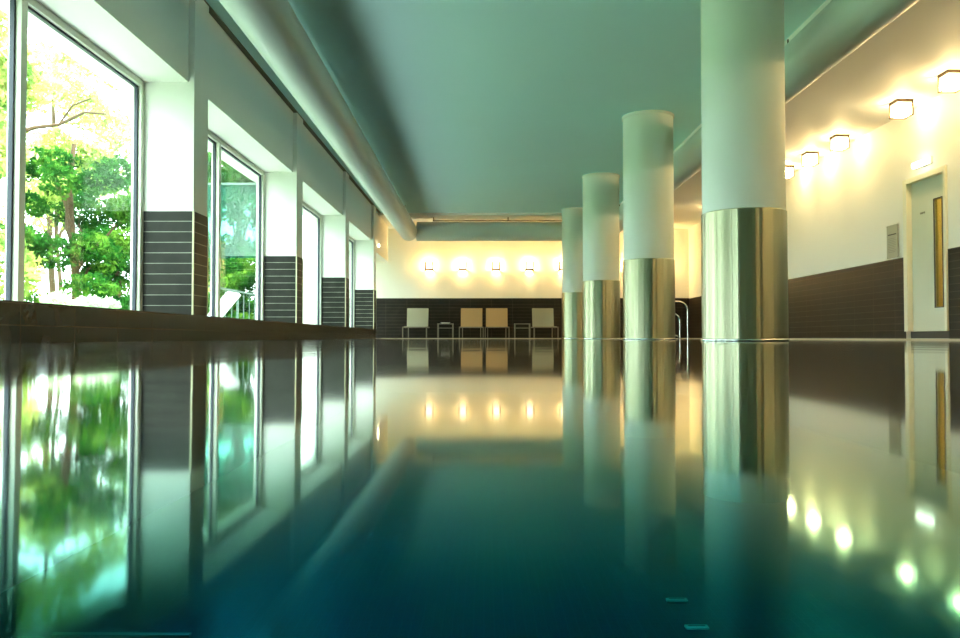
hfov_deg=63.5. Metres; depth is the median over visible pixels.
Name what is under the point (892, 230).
wall sign
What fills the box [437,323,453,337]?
side table
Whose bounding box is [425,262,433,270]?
wall lamp
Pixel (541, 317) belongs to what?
lounge chair
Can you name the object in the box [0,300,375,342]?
ledge
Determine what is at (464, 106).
ceiling
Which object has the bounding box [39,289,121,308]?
shrub
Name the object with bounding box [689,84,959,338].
wall
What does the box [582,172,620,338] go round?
column
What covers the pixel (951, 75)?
wall lamp
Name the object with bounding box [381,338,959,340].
trim
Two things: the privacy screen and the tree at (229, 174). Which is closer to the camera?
the privacy screen
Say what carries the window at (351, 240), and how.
in the wall at (197, 80)
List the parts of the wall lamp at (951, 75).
mounting plate, cage frame, bulb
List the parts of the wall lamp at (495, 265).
opal glass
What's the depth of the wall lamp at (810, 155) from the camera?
12.98 m
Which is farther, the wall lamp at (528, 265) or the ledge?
the wall lamp at (528, 265)
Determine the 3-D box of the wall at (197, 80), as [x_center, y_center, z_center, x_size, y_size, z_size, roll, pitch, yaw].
[-2.952,-1.457,9.278,0.800,2.950,24.450,0,-1,0]
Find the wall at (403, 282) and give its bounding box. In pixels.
[349,229,688,337]
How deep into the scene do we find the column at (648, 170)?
10.75 m
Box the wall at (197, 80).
[0,0,387,328]
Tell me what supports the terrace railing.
on the terrace
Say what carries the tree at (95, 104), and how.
on the lawn
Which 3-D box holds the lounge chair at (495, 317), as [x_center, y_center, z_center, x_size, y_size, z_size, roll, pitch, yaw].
[0.458,0.111,20.991,0.660,0.827,0.679,0,-1,0]
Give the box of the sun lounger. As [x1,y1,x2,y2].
[208,291,240,316]
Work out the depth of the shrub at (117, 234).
17.45 m
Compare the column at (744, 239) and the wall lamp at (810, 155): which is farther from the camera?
the wall lamp at (810, 155)
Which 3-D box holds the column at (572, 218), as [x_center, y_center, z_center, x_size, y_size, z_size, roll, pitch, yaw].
[2.373,-0.428,19.054,0.744,4.535,0.744,0,-1,0]
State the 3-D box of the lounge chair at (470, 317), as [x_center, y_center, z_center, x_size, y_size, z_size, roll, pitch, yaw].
[-0.232,0.111,20.995,0.660,0.827,0.679,0,-1,0]
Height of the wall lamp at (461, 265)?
0.244 m
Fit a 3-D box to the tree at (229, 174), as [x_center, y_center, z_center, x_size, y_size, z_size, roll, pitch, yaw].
[-6.945,-2.323,22.982,3.207,6.841,3.390,0,-1,0]
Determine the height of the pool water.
0.001 m
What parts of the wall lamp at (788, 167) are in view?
mounting plate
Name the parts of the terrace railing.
rail, post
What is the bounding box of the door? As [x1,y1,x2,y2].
[902,165,948,337]
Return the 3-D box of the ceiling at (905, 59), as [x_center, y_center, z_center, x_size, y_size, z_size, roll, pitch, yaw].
[0.915,-3.045,10.722,10.520,0.405,27.900,0,-1,0]
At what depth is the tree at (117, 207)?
14.92 m
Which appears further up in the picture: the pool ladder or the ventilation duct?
the ventilation duct
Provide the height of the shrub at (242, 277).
2.345 m
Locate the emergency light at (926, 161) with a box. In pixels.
[911,156,932,168]
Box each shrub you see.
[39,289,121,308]
[76,220,130,297]
[208,258,255,319]
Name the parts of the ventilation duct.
hanging rail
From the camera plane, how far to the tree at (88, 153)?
18.11 m
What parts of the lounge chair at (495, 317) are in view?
backrest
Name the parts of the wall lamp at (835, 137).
bulb, mounting plate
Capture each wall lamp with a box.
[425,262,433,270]
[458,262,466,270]
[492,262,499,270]
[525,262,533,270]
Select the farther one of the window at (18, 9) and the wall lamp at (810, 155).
the wall lamp at (810, 155)
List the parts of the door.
slit frame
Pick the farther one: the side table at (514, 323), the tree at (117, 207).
the side table at (514, 323)
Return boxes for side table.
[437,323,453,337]
[514,323,530,337]
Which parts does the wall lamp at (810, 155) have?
mounting plate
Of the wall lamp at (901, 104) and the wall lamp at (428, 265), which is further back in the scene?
the wall lamp at (428, 265)
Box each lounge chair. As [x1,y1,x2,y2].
[402,308,428,337]
[459,308,483,337]
[485,308,509,337]
[531,308,558,337]
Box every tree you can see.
[0,10,106,299]
[0,32,131,292]
[0,143,131,309]
[25,126,118,291]
[208,151,255,317]
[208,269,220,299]
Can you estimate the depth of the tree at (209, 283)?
26.39 m
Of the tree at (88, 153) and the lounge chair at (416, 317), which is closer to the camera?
the tree at (88, 153)
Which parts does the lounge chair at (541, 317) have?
backrest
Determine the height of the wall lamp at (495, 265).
0.244 m
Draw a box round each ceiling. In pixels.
[206,0,825,212]
[377,0,959,228]
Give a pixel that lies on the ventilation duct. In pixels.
(274, 29)
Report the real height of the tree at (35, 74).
6.368 m
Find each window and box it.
[4,0,143,310]
[208,130,263,319]
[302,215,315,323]
[303,202,321,324]
[349,236,354,326]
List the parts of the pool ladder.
handrail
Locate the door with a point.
(923, 316)
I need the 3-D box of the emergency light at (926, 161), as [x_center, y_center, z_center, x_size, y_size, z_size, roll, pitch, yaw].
[5.835,-2.063,10.243,0.075,0.090,0.380,0,-1,0]
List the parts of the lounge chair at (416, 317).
backrest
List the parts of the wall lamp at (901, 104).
bulb, mounting plate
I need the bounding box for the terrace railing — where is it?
[208,285,255,319]
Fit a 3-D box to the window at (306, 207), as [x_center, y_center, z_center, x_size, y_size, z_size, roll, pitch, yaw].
[-3.029,-0.945,12.872,0.090,2.100,3.460,0,-1,0]
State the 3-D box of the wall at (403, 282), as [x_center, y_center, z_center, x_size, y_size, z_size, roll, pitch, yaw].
[0.974,-1.028,22.169,10.520,3.185,0.316,0,-1,0]
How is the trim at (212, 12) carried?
attached to the wall at (197, 80)
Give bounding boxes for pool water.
[0,339,959,637]
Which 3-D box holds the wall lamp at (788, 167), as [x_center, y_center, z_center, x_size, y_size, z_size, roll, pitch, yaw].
[5.547,-2.658,14.040,0.210,0.208,0.210,0,-1,0]
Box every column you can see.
[561,207,582,338]
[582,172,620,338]
[622,110,675,339]
[701,0,789,340]
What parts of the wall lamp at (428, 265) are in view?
opal glass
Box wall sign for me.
[886,224,898,258]
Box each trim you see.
[204,0,380,212]
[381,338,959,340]
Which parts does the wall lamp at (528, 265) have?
opal glass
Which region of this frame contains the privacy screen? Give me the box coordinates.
[207,183,256,257]
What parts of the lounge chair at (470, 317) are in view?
backrest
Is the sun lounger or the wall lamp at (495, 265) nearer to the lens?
the sun lounger
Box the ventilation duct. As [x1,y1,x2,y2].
[219,0,918,240]
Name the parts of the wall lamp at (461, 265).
opal glass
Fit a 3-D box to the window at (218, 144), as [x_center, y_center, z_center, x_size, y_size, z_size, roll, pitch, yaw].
[-3.049,-1.037,9.049,0.090,2.100,3.470,0,-1,0]
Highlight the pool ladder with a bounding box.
[675,301,688,338]

